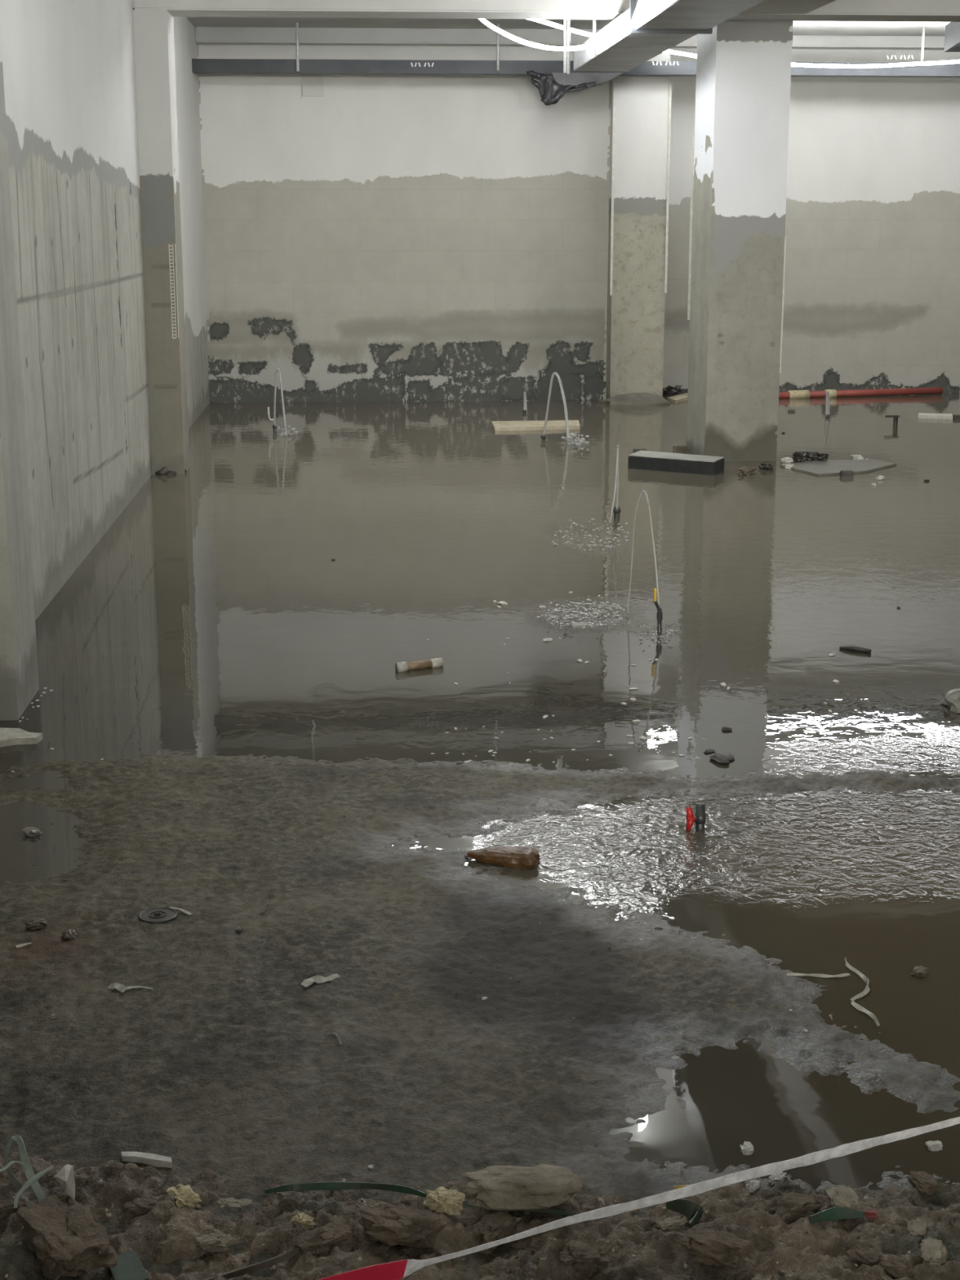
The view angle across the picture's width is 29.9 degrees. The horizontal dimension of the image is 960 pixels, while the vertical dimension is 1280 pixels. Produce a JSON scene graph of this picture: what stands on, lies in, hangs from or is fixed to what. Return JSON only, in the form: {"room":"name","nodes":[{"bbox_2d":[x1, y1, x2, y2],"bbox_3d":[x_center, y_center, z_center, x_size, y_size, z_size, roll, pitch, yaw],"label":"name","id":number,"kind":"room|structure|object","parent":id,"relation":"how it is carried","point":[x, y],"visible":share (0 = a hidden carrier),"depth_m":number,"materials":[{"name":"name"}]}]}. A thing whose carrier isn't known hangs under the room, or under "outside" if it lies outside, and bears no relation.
{"room":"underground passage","nodes":[
{"label":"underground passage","id":0,"kind":"room"},
{"bbox_2d":[0,0,209,620],"bbox_3d":[-1.923,-1.320,6.021,0.200,3.400,22.550,-1,13,-4],"label":"wall","id":1,"kind":"structure","parent":0,"point":[68,65],"depth_m":9.21,"materials":[{"name":"concrete"}]},
{"bbox_2d":[0,24,39,720],"bbox_3d":[-1.716,-1.326,6.049,0.214,3.399,0.420,-1,13,-4],"label":"pilaster","id":2,"kind":"object","parent":1,"relation":"attached to","point":[19,671],"visible":0.91,"depth_m":6.19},
{"bbox_2d":[132,9,190,475],"bbox_3d":[-2.108,-2.552,11.965,0.214,3.064,0.416,-1,13,-4],"label":"pilaster","id":3,"kind":"object","parent":1,"relation":"attached to","point":[153,29],"visible":0.91,"depth_m":11.77,"materials":[{"name":"concrete"}]},
{"bbox_2d":[197,44,610,402],"bbox_3d":[-0.670,-3.810,16.560,3.703,3.400,0.200,-1,13,-4],"label":"wall","id":4,"kind":"structure","parent":0,"point":[371,237],"depth_m":16.47,"materials":[{"name":"paint"}]},
{"bbox_2d":[302,74,323,96],"bbox_3d":[-1.498,-4.966,16.114,0.190,0.190,0.024,-1,13,-4],"label":"wall box","id":5,"kind":"object","parent":4,"relation":"attached to","point":[312,84],"visible":0.94,"depth_m":16.10,"materials":[{"name":"plastic"}]},
{"bbox_2d":[0,751,959,1279],"bbox_3d":[0.354,0.648,4.707,4.120,0.074,4.400,-1,13,-4],"label":"floor","id":6,"kind":"structure","parent":0,"point":[311,855],"depth_m":4.00,"materials":[{"name":"concrete"}]},
{"bbox_2d":[25,918,48,930],"bbox_3d":[-1.080,0.691,4.378,0.054,0.026,0.041,-5,14,-19],"label":"lump","id":7,"kind":"object","parent":6,"relation":"on","point":[36,923],"visible":1,"depth_m":4.37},
{"bbox_2d":[62,928,76,940],"bbox_3d":[-0.984,0.707,4.314,0.036,0.023,0.044,-4,14,-17],"label":"lump","id":8,"kind":"object","parent":6,"relation":"on","point":[68,934],"visible":1,"depth_m":4.30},
{"bbox_2d":[107,982,124,992],"bbox_3d":[-0.806,0.776,4.017,0.060,0.016,0.022,12,18,42],"label":"scrap","id":9,"kind":"object","parent":6,"relation":"on","point":[118,987],"visible":1,"depth_m":4.02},
{"bbox_2d":[120,1151,172,1168],"bbox_3d":[-0.609,0.958,3.294,0.106,0.031,0.021,3,14,12],"label":"strip","id":10,"kind":"object","parent":6,"relation":"on","point":[154,1160],"visible":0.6,"depth_m":3.29,"materials":[{"name":"white plastic"}]},
{"bbox_2d":[137,907,177,923],"bbox_3d":[-0.796,0.683,4.447,0.097,0.020,0.097,-1,13,-4],"label":"access cover","id":11,"kind":"object","parent":6,"relation":"on","point":[154,915],"visible":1,"depth_m":4.44,"materials":[{"name":"metal"}]},
{"bbox_2d":[300,973,339,987],"bbox_3d":[-0.359,0.766,4.060,0.100,0.015,0.029,-8,15,-30],"label":"scrap","id":12,"kind":"object","parent":6,"relation":"on","point":[317,979],"visible":1,"depth_m":4.05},
{"bbox_2d":[0,1151,959,1279],"bbox_3d":[0.089,1.040,2.800,3.100,0.168,1.550,-1,13,-4],"label":"rubble","id":13,"kind":"object","parent":6,"relation":"on","point":[167,1232],"visible":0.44,"depth_m":3.01,"materials":[{"name":"soil"}]},
{"bbox_2d":[0,1197,26,1218],"bbox_3d":[-0.810,0.976,3.095,0.060,0.020,0.036,-7,15,-28],"label":"clod","id":14,"kind":"object","parent":13,"relation":"on","point":[6,1206],"visible":0.84,"depth_m":3.08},
{"bbox_2d":[4,1134,45,1202],"bbox_3d":[-0.784,0.922,3.111,0.038,0.138,0.132,-9,16,-35],"label":"strap","id":15,"kind":"object","parent":13,"relation":"on","point":[36,1187],"visible":0.81,"depth_m":3.09,"materials":[{"name":"plastic"}]},
{"bbox_2d":[13,1164,53,1208],"bbox_3d":[-0.752,0.918,3.030,0.079,0.052,0.015,-12,18,-40],"label":"strap","id":16,"kind":"object","parent":13,"relation":"on","point":[37,1176],"visible":1,"depth_m":3.03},
{"bbox_2d":[0,1160,26,1172],"bbox_3d":[-0.783,0.884,2.994,0.012,0.034,0.069,11,17,40],"label":"strap","id":17,"kind":"object","parent":16,"relation":"on","point":[11,1162],"visible":1,"depth_m":2.99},
{"bbox_2d":[16,1194,118,1279],"bbox_3d":[-0.681,0.978,2.955,0.126,0.070,0.210,-7,15,-27],"label":"rock","id":18,"kind":"object","parent":13,"relation":"on","point":[64,1236],"visible":1,"depth_m":2.90,"materials":[{"name":"stone"}]},
{"bbox_2d":[53,1164,75,1199],"bbox_3d":[-0.709,0.924,3.068,0.036,0.041,0.092,-3,14,-12],"label":"plastic shred","id":19,"kind":"object","parent":18,"relation":"on","point":[65,1176],"visible":1,"depth_m":3.06,"materials":[{"name":"plastic"}]},
{"bbox_2d":[109,1246,148,1279],"bbox_3d":[-0.587,1.020,2.958,0.050,0.043,0.200,-5,14,-20],"label":"scrap","id":20,"kind":"object","parent":13,"relation":"on","point":[130,1262],"visible":0.66,"depth_m":2.91,"materials":[{"name":"plastic"}]},
{"bbox_2d":[120,1198,155,1216],"bbox_3d":[-0.587,0.977,3.097,0.062,0.019,0.037,-1,13,-4],"label":"clod","id":21,"kind":"object","parent":13,"relation":"on","point":[141,1207],"visible":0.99,"depth_m":3.09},
{"bbox_2d":[165,1183,201,1208],"bbox_3d":[-0.519,0.978,3.148,0.046,0.035,0.075,-10,17,-38],"label":"lump","id":22,"kind":"object","parent":13,"relation":"on","point":[184,1196],"visible":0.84,"depth_m":3.13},
{"bbox_2d":[195,1232,233,1252],"bbox_3d":[-0.442,1.000,2.990,0.065,0.021,0.038,-1,13,-4],"label":"stone","id":23,"kind":"object","parent":13,"relation":"on","point":[212,1242],"visible":1,"depth_m":2.98,"materials":[{"name":"stone"}]},
{"bbox_2d":[215,1197,252,1208],"bbox_3d":[-0.434,0.994,3.159,0.072,0.024,0.042,2,13,8],"label":"stone","id":24,"kind":"object","parent":13,"relation":"on","point":[230,1202],"visible":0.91,"depth_m":3.15,"materials":[{"name":"concrete"}]},
{"bbox_2d":[203,1228,319,1279],"bbox_3d":[-0.366,1.006,2.911,0.244,0.056,0.048,-13,18,-43],"label":"root","id":25,"kind":"object","parent":13,"relation":"on","point":[278,1259],"visible":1,"depth_m":2.94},
{"bbox_2d":[291,1212,315,1230],"bbox_3d":[-0.298,0.982,3.040,0.044,0.020,0.025,11,17,40],"label":"lump","id":26,"kind":"object","parent":13,"relation":"on","point":[302,1219],"visible":0.98,"depth_m":3.03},
{"bbox_2d":[292,1222,352,1256],"bbox_3d":[-0.264,0.997,2.987,0.105,0.033,0.060,-9,16,-35],"label":"clod","id":27,"kind":"object","parent":13,"relation":"on","point":[332,1233],"visible":0.94,"depth_m":2.97,"materials":[{"name":"soil"}]},
{"bbox_2d":[264,1182,426,1197],"bbox_3d":[-0.229,0.962,3.158,0.304,0.041,0.063,3,14,11],"label":"strap","id":28,"kind":"object","parent":13,"relation":"on","point":[313,1185],"visible":1,"depth_m":3.16,"materials":[{"name":"plastic"}]},
{"bbox_2d":[358,1203,447,1248],"bbox_3d":[-0.129,0.975,2.994,0.149,0.048,0.100,-1,13,-4],"label":"rock","id":29,"kind":"object","parent":13,"relation":"on","point":[391,1224],"visible":1,"depth_m":2.97,"materials":[{"name":"stone"}]},
{"bbox_2d":[422,1186,465,1215],"bbox_3d":[-0.062,0.960,3.081,0.071,0.034,0.045,5,14,20],"label":"lump","id":30,"kind":"object","parent":13,"relation":"on","point":[442,1200],"visible":1,"depth_m":3.07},
{"bbox_2d":[471,1211,517,1244],"bbox_3d":[0.021,0.989,3.020,0.052,0.030,0.087,9,16,34],"label":"clod","id":31,"kind":"object","parent":13,"relation":"on","point":[496,1226],"visible":0.91,"depth_m":3.01,"materials":[{"name":"soil"}]},
{"bbox_2d":[462,1200,573,1216],"bbox_3d":[0.063,0.970,3.080,0.196,0.018,0.019,2,13,9],"label":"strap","id":32,"kind":"object","parent":13,"relation":"on","point":[551,1211],"visible":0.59,"depth_m":3.07,"materials":[{"name":"plastic"}]},
{"bbox_2d":[461,1164,582,1211],"bbox_3d":[0.073,0.939,3.090,0.208,0.058,0.097,-1,13,-4],"label":"rock","id":33,"kind":"object","parent":13,"relation":"on","point":[508,1188],"visible":1,"depth_m":3.06,"materials":[{"name":"stone"}]},
{"bbox_2d":[536,1257,546,1278],"bbox_3d":[0.099,0.995,2.850,0.017,0.063,0.046,-1,13,-4],"label":"chip","id":34,"kind":"object","parent":13,"relation":"on","point":[541,1268],"visible":1,"depth_m":2.85,"materials":[{"name":"concrete"}]},
{"bbox_2d":[559,1241,613,1269],"bbox_3d":[0.173,1.000,2.920,0.088,0.029,0.055,-1,13,-4],"label":"clod","id":35,"kind":"object","parent":13,"relation":"on","point":[579,1255],"visible":1,"depth_m":2.91,"materials":[{"name":"soil"}]},
{"bbox_2d":[656,1216,689,1232],"bbox_3d":[0.328,0.986,3.033,0.055,0.018,0.033,-8,15,-29],"label":"stone","id":36,"kind":"object","parent":13,"relation":"on","point":[670,1224],"visible":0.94,"depth_m":3.03,"materials":[{"name":"stone"}]},
{"bbox_2d":[666,1199,704,1228],"bbox_3d":[0.353,0.967,3.057,0.039,0.039,0.093,-5,14,-20],"label":"scrap","id":37,"kind":"object","parent":13,"relation":"on","point":[690,1209],"visible":0.86,"depth_m":3.05,"materials":[{"name":"plastic"}]},
{"bbox_2d":[678,1228,754,1270],"bbox_3d":[0.382,0.981,2.910,0.120,0.040,0.073,7,15,27],"label":"clod","id":38,"kind":"object","parent":13,"relation":"on","point":[708,1246],"visible":1,"depth_m":2.89,"materials":[{"name":"stone"}]},
{"bbox_2d":[745,1178,760,1192],"bbox_3d":[0.476,0.950,3.131,0.019,0.015,0.031,12,18,41],"label":"scrap","id":39,"kind":"object","parent":13,"relation":"on","point":[753,1185],"visible":1,"depth_m":3.12,"materials":[{"name":"plastic"}]},
{"bbox_2d":[765,1191,822,1221],"bbox_3d":[0.531,0.966,3.062,0.104,0.034,0.062,-5,14,-22],"label":"clod","id":40,"kind":"object","parent":13,"relation":"on","point":[805,1202],"visible":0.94,"depth_m":3.05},
{"bbox_2d":[808,1206,863,1223],"bbox_3d":[0.597,0.967,3.026,0.105,0.023,0.018,-5,14,-19],"label":"scrap","id":41,"kind":"object","parent":13,"relation":"on","point":[836,1213],"visible":1,"depth_m":3.03,"materials":[{"name":"plastic"}]},
{"bbox_2d":[825,1186,858,1209],"bbox_3d":[0.621,0.957,3.074,0.049,0.026,0.082,-1,13,-4],"label":"stone","id":42,"kind":"object","parent":13,"relation":"on","point":[842,1197],"visible":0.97,"depth_m":3.07,"materials":[{"name":"stone"}]},
{"bbox_2d":[844,1245,884,1266],"bbox_3d":[0.623,0.994,2.897,0.038,0.021,0.068,-13,18,-43],"label":"clod","id":43,"kind":"object","parent":13,"relation":"on","point":[868,1256],"visible":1,"depth_m":2.89,"materials":[{"name":"soil"}]},
{"bbox_2d":[864,1209,878,1218],"bbox_3d":[0.660,0.969,3.037,0.022,0.011,0.014,-1,13,-4],"label":"scrap","id":44,"kind":"object","parent":13,"relation":"on","point":[871,1214],"visible":1,"depth_m":3.03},
{"bbox_2d":[879,1256,914,1279],"bbox_3d":[0.660,1.001,2.875,0.065,0.021,0.038,12,18,41],"label":"clod","id":45,"kind":"object","parent":13,"relation":"on","point":[897,1268],"visible":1,"depth_m":2.86,"materials":[{"name":"stone"}]},
{"bbox_2d":[906,1217,927,1238],"bbox_3d":[0.728,0.984,2.997,0.035,0.019,0.059,4,14,17],"label":"stone","id":46,"kind":"object","parent":13,"relation":"on","point":[917,1228],"visible":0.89,"depth_m":2.99,"materials":[{"name":"stone"}]},
{"bbox_2d":[906,1170,939,1196],"bbox_3d":[0.779,0.953,3.159,0.041,0.023,0.073,-3,14,-14],"label":"clod","id":47,"kind":"object","parent":13,"relation":"on","point":[923,1181],"visible":1,"depth_m":3.14,"materials":[{"name":"soil"}]},
{"bbox_2d":[919,1237,946,1266],"bbox_3d":[0.731,0.989,2.904,0.044,0.024,0.074,3,14,12],"label":"stone","id":48,"kind":"object","parent":13,"relation":"on","point":[932,1250],"visible":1,"depth_m":2.89,"materials":[{"name":"stone"}]},
{"bbox_2d":[0,393,959,1191],"bbox_3d":[3.904,-0.633,10.073,11.921,0.001,15.350,-1,13,-4],"label":"water","id":49,"kind":"object","parent":6,"relation":"on","point":[215,615],"visible":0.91,"depth_m":7.07,"materials":[{"name":"liquid"}]},
{"bbox_2d":[0,727,42,746],"bbox_3d":[-1.597,0.327,5.977,0.283,0.030,0.158,-1,13,-4],"label":"sheet","id":50,"kind":"object","parent":49,"relation":"on","point":[8,736],"visible":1,"depth_m":5.94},
{"bbox_2d":[22,826,41,837],"bbox_3d":[-1.264,0.543,5.070,0.054,0.026,0.043,5,14,20],"label":"lump","id":51,"kind":"object","parent":49,"relation":"on","point":[32,832],"visible":1,"depth_m":5.06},
{"bbox_2d":[155,466,186,475],"bbox_3d":[-2.120,-1.151,12.151,0.278,0.093,0.152,-1,13,-4],"label":"heap","id":52,"kind":"object","parent":49,"relation":"on","point":[163,471],"visible":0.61,"depth_m":12.09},
{"bbox_2d":[267,368,287,432],"bbox_3d":[-1.604,-1.850,14.370,0.221,0.632,0.059,11,17,39],"label":"jet","id":53,"kind":"object","parent":49,"relation":"in","point":[273,426],"visible":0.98,"depth_m":14.33,"materials":[{"name":"white liquid"}]},
{"bbox_2d":[276,425,298,435],"bbox_3d":[-1.526,-1.661,14.285,0.178,0.086,0.182,-1,13,-4],"label":"droplet","id":54,"kind":"object","parent":49,"relation":"on","point":[282,433],"visible":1,"depth_m":14.25,"materials":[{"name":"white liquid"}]},
{"bbox_2d":[395,657,443,671],"bbox_3d":[-0.233,0.097,6.923,0.186,0.042,0.042,-7,15,-26],"label":"pipe fitting","id":55,"kind":"object","parent":49,"relation":"on","point":[404,666],"visible":1,"depth_m":6.91,"materials":[{"name":"white plastic"}]},
{"bbox_2d":[466,845,539,868],"bbox_3d":[0.065,0.578,4.862,0.201,0.045,0.085,5,14,21],"label":"driftwood","id":56,"kind":"object","parent":49,"relation":"on","point":[522,857],"visible":1,"depth_m":4.83,"materials":[{"name":"brown wood"}]},
{"bbox_2d":[491,420,579,431],"bbox_3d":[0.471,-1.755,14.789,0.739,0.045,0.486,-1,13,-4],"label":"board","id":57,"kind":"object","parent":49,"relation":"on","point":[530,424],"visible":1,"depth_m":14.66,"materials":[{"name":"brown wood"}]},
{"bbox_2d":[540,372,569,442],"bbox_3d":[0.549,-1.727,13.818,0.134,0.646,0.368,-9,16,-34],"label":"jet","id":58,"kind":"object","parent":49,"relation":"in","point":[543,436],"visible":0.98,"depth_m":13.76,"materials":[{"name":"white liquid"}]},
{"bbox_2d":[608,444,620,523],"bbox_3d":[0.768,-0.830,10.202,0.045,0.564,0.261,2,13,9],"label":"jet","id":59,"kind":"object","parent":49,"relation":"in","point":[615,509],"visible":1,"depth_m":10.20,"materials":[{"name":"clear liquid"}]},
{"bbox_2d":[600,392,671,404],"bbox_3d":[1.440,-2.217,16.593,0.664,0.124,0.217,-1,13,-4],"label":"heap","id":60,"kind":"object","parent":49,"relation":"on","point":[633,398],"visible":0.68,"depth_m":16.53,"materials":[{"name":"concrete"}]},
{"bbox_2d":[626,489,662,632],"bbox_3d":[0.698,-0.291,7.639,0.044,0.693,0.372,-3,14,-14],"label":"jet","id":61,"kind":"object","parent":49,"relation":"in","point":[660,614],"visible":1,"depth_m":7.54,"materials":[{"name":"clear liquid"}]},
{"bbox_2d":[627,450,724,475],"bbox_3d":[1.346,-1.202,12.345,0.691,0.122,0.268,8,16,31],"label":"foam block","id":62,"kind":"object","parent":49,"relation":"on","point":[641,460],"visible":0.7,"depth_m":12.24,"materials":[{"name":"black plastic"}]},
{"bbox_2d":[666,392,687,403],"bbox_3d":[1.915,-2.291,17.053,0.164,0.045,0.789,6,15,25],"label":"board","id":63,"kind":"object","parent":49,"relation":"on","point":[681,397],"visible":0.44,"depth_m":16.85,"materials":[{"name":"brown wood"}]},
{"bbox_2d":[672,444,687,452],"bbox_3d":[1.476,-1.409,13.282,0.099,0.050,0.056,-1,13,-4],"label":"scrap","id":64,"kind":"object","parent":49,"relation":"on","point":[681,447],"visible":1,"depth_m":13.26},
{"bbox_2d":[709,752,729,764],"bbox_3d":[0.769,0.380,5.748,0.049,0.023,0.090,-5,14,-19],"label":"dark clot","id":65,"kind":"object","parent":49,"relation":"on","point":[718,757],"visible":1,"depth_m":5.73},
{"bbox_2d":[737,466,755,475],"bbox_3d":[1.796,-1.137,12.119,0.100,0.060,0.146,10,17,36],"label":"debris","id":66,"kind":"object","parent":49,"relation":"on","point":[746,471],"visible":1,"depth_m":12.08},
{"bbox_2d":[739,1141,754,1155],"bbox_3d":[0.498,0.949,3.359,0.025,0.018,0.037,-1,13,-4],"label":"lump","id":67,"kind":"object","parent":49,"relation":"on","point":[747,1148],"visible":1,"depth_m":3.35,"materials":[{"name":"white plastic"}]},
{"bbox_2d":[758,462,773,470],"bbox_3d":[1.965,-1.186,12.341,0.080,0.049,0.118,-5,14,-21],"label":"debris","id":68,"kind":"object","parent":49,"relation":"on","point":[764,466],"visible":1,"depth_m":12.31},
{"bbox_2d":[792,450,828,462],"bbox_3d":[2.332,-1.296,12.728,0.250,0.083,0.130,-1,13,-4],"label":"clump","id":69,"kind":"object","parent":49,"relation":"on","point":[797,456],"visible":1,"depth_m":12.69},
{"bbox_2d":[825,391,830,417],"bbox_3d":[2.993,-1.972,15.502,0.041,0.348,0.038,8,15,30],"label":"jet","id":70,"kind":"object","parent":49,"relation":"in","point":[828,401],"visible":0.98,"depth_m":15.48,"materials":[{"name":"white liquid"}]},
{"bbox_2d":[780,459,896,475],"bbox_3d":[2.508,-1.198,12.467,0.803,0.027,0.595,-6,15,-24],"label":"board","id":71,"kind":"object","parent":49,"relation":"in","point":[827,467],"visible":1,"depth_m":12.44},
{"bbox_2d":[839,645,871,653],"bbox_3d":[1.502,0.036,7.205,0.130,0.027,0.028,10,17,36],"label":"stick","id":72,"kind":"object","parent":49,"relation":"on","point":[855,648],"visible":1,"depth_m":7.19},
{"bbox_2d":[778,386,942,398],"bbox_3d":[3.647,-2.368,17.271,1.706,0.084,0.084,-3,14,-13],"label":"pipe","id":73,"kind":"object","parent":49,"relation":"on","point":[911,391],"visible":0.86,"depth_m":17.24,"materials":[{"name":"plastic"}]},
{"bbox_2d":[911,965,928,977],"bbox_3d":[1.013,0.764,4.138,0.034,0.022,0.045,10,16,35],"label":"lump","id":74,"kind":"object","parent":49,"relation":"on","point":[919,971],"visible":1,"depth_m":4.13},
{"bbox_2d":[924,1140,942,1151],"bbox_3d":[0.850,0.947,3.369,0.032,0.016,0.026,-1,13,-4],"label":"lump","id":75,"kind":"object","parent":49,"relation":"on","point":[936,1145],"visible":1,"depth_m":3.36,"materials":[{"name":"white plastic"}]},
{"bbox_2d":[918,413,952,419],"bbox_3d":[3.912,-1.919,15.461,0.286,0.040,0.158,3,14,12],"label":"scrap","id":76,"kind":"object","parent":49,"relation":"on","point":[921,415],"visible":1,"depth_m":15.40,"materials":[{"name":"white plastic"}]},
{"bbox_2d":[940,688,959,713],"bbox_3d":[1.750,0.221,6.374,0.211,0.090,0.192,-1,13,-4],"label":"sheet","id":77,"kind":"object","parent":49,"relation":"on","point":[952,700],"visible":1,"depth_m":6.35,"materials":[{"name":"plastic"}]},
{"bbox_2d":[768,1170,786,1185],"bbox_3d":[0.537,0.974,3.251,0.026,0.020,0.042,6,15,25],"label":"scrap","id":78,"kind":"object","parent":6,"relation":"on","point":[775,1178],"visible":0.78,"depth_m":3.24,"materials":[{"name":"plastic"}]},
{"bbox_2d":[786,973,849,977],"bbox_3d":[0.775,0.767,4.117,0.146,0.008,0.018,0,13,-2],"label":"scrap","id":79,"kind":"object","parent":6,"relation":"on","point":[822,975],"visible":1,"depth_m":4.12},
{"bbox_2d":[844,957,879,1026],"bbox_3d":[0.851,0.787,4.037,0.052,0.012,0.353,1,13,6],"label":"scrap","id":80,"kind":"object","parent":6,"relation":"on","point":[860,974],"visible":1,"depth_m":4.01,"materials":[{"name":"plastic"}]},
{"bbox_2d":[186,16,950,35],"bbox_3d":[4.121,-3.198,6.032,12.320,0.250,22.650,-1,13,-4],"label":"ceiling","id":81,"kind":"structure","parent":0,"point":[799,28],"depth_m":15.59,"materials":[{"name":"paint"}]},
{"bbox_2d":[295,22,299,71],"bbox_3d":[-1.566,-5.089,15.446,0.022,0.399,0.022,4,14,18],"label":"rod","id":82,"kind":"object","parent":81,"relation":"hanging from","point":[296,23],"visible":1,"depth_m":15.43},
{"bbox_2d":[191,55,959,77],"bbox_3d":[2.495,-5.059,15.857,10.071,0.173,0.206,-1,13,-4],"label":"pipe","id":83,"kind":"object","parent":82,"relation":"hanging from","point":[199,66],"visible":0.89,"depth_m":15.63,"materials":[{"name":"metal"}]},
{"bbox_2d":[526,70,622,105],"bbox_3d":[0.827,-4.817,15.739,0.883,0.296,0.342,-1,13,-6],"label":"plastic sheet","id":84,"kind":"object","parent":83,"relation":"attached to","point":[550,91],"visible":1,"depth_m":15.62,"materials":[{"name":"plastic"}]},
{"bbox_2d":[194,26,600,46],"bbox_3d":[-0.657,-5.353,15.980,3.702,0.130,0.220,-1,13,-4],"label":"ceiling beam","id":85,"kind":"structure","parent":81,"relation":"attached to","point":[203,35],"depth_m":15.88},
{"bbox_2d":[570,27,592,37],"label":"light","id":86,"kind":"object","parent":85,"relation":"hanging from","point":[576,31],"depth_m":14.10,"materials":[{"name":"white"}]},
{"bbox_2d":[496,23,499,71],"bbox_3d":[0.156,-5.121,15.553,0.022,0.386,0.022,4,14,18],"label":"rod","id":87,"kind":"object","parent":81,"relation":"hanging from","point":[497,24],"visible":1,"depth_m":15.55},
{"bbox_2d":[527,18,564,30],"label":"light","id":88,"kind":"object","parent":81,"relation":"hanging from","point":[562,27],"depth_m":13.95,"materials":[{"name":"white"}]},
{"bbox_2d":[132,0,959,22],"bbox_3d":[3.731,-4.295,11.946,11.920,0.335,0.410,-1,13,-4],"label":"ceiling beam","id":89,"kind":"structure","parent":81,"relation":"attached to","point":[914,11],"depth_m":11.58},
{"bbox_2d":[479,0,644,50],"bbox_3d":[0.657,-3.975,11.135,0.542,0.484,5.356,-3,14,-11],"label":"cable","id":90,"kind":"object","parent":81,"relation":"hanging from","point":[640,4],"visible":0.88,"depth_m":12.34,"materials":[{"name":"white"}]},
{"bbox_2d":[563,19,568,72],"bbox_3d":[0.661,-4.652,13.884,0.028,0.530,0.028,4,14,18],"label":"rod","id":91,"kind":"object","parent":81,"relation":"hanging from","point":[566,21],"visible":0.65,"depth_m":13.89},
{"bbox_2d":[567,19,570,74],"bbox_3d":[0.692,-4.681,14.007,0.022,0.530,0.022,4,14,18],"label":"rod","id":92,"kind":"object","parent":81,"relation":"hanging from","point":[569,20],"visible":0.65,"depth_m":14.01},
{"bbox_2d":[592,19,596,57],"bbox_3d":[0.795,-4.319,12.471,0.022,0.530,0.022,4,14,18],"label":"rod","id":93,"kind":"object","parent":81,"relation":"hanging from","point":[594,21],"visible":0.53,"depth_m":12.49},
{"bbox_2d":[573,0,764,71],"bbox_3d":[1.305,-3.161,8.344,0.495,0.205,11.478,-1,13,-4],"label":"ceiling beam","id":94,"kind":"structure","parent":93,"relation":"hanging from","point":[660,25],"depth_m":10.77,"materials":[{"name":"metal"}]},
{"bbox_2d":[663,49,696,57],"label":"light","id":95,"kind":"object","parent":81,"relation":"hanging from","point":[670,51],"depth_m":15.35,"materials":[{"name":"white"}]},
{"bbox_2d":[741,0,835,13],"bbox_3d":[2.426,-2.253,3.303,0.505,0.333,17.135,-1,13,-4],"label":"ceiling beam","id":96,"kind":"structure","parent":81,"relation":"attached to","point":[766,6],"depth_m":11.28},
{"bbox_2d":[671,35,944,49],"bbox_3d":[5.509,-5.560,16.790,7.724,0.100,0.250,-1,13,-4],"label":"ceiling beam","id":97,"kind":"structure","parent":81,"relation":"attached to","point":[799,42],"depth_m":16.55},
{"bbox_2d":[791,59,959,67],"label":"light","id":98,"kind":"object","parent":81,"relation":"hanging from","point":[824,65],"depth_m":15.47,"materials":[{"name":"white"}]},
{"bbox_2d":[920,26,924,61],"bbox_3d":[3.882,-5.224,15.778,0.022,0.289,0.022,4,14,18],"label":"rod","id":99,"kind":"object","parent":81,"relation":"hanging from","point":[923,28],"visible":1,"depth_m":15.77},
{"bbox_2d":[943,22,959,52],"bbox_3d":[3.768,-4.642,13.518,0.454,0.327,1.984,1,13,4],"label":"ventilation duct","id":100,"kind":"object","parent":81,"relation":"hanging from","point":[952,37],"visible":1,"depth_m":14.04,"materials":[{"name":"metal"}]},
{"bbox_2d":[317,1116,959,1279],"bbox_3d":[0.271,0.685,2.258,1.081,0.050,0.045,-6,15,-25],"label":"barrier tape","id":101,"kind":"object","parent":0,"point":[395,1270],"visible":1,"depth_m":2.26,"materials":[{"name":"plastic"}]},
{"bbox_2d":[605,48,671,399],"bbox_3d":[1.418,-3.859,16.770,0.524,3.399,0.940,-1,13,-4],"label":"pilaster","id":102,"kind":"object","parent":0,"point":[640,124],"visible":0.66,"depth_m":16.34,"materials":[{"name":"paint"}]},
{"bbox_2d":[662,48,959,395],"bbox_3d":[5.494,-4.006,17.388,7.725,3.400,0.200,-1,13,-4],"label":"wall","id":103,"kind":"structure","parent":0,"point":[872,292],"depth_m":17.18,"materials":[{"name":"paint"}]},
{"bbox_3d":[4.078,0.247,6.740,12.020,0.060,22.450,-1,13,-4],"label":"floor","id":104,"kind":"structure","parent":0,"visible":0},
{"bbox_2d":[662,385,682,395],"bbox_3d":[1.850,-2.429,17.454,0.252,0.132,0.159,-1,13,-4],"label":"clump","id":105,"kind":"object","parent":104,"relation":"on","point":[668,390],"visible":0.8,"depth_m":17.40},
{"bbox_2d":[685,802,706,831],"bbox_3d":[0.612,0.551,5.117,0.061,0.174,0.029,-6,15,-25],"label":"valve","id":106,"kind":"object","parent":104,"relation":"on","point":[700,818],"visible":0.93,"depth_m":5.10,"materials":[{"name":"metal"}]},
{"bbox_2d":[686,20,793,461],"bbox_3d":[1.817,-2.906,12.737,0.537,3.399,0.763,-1,13,-4],"label":"concrete column","id":107,"kind":"structure","parent":104,"relation":"on","point":[737,248],"depth_m":12.45,"materials":[{"name":"concrete"}]},
{"bbox_2d":[884,414,899,426],"bbox_3d":[3.392,-1.755,14.830,0.120,0.195,0.038,-1,13,-4],"label":"post","id":108,"kind":"object","parent":104,"relation":"on","point":[895,417],"visible":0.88,"depth_m":14.80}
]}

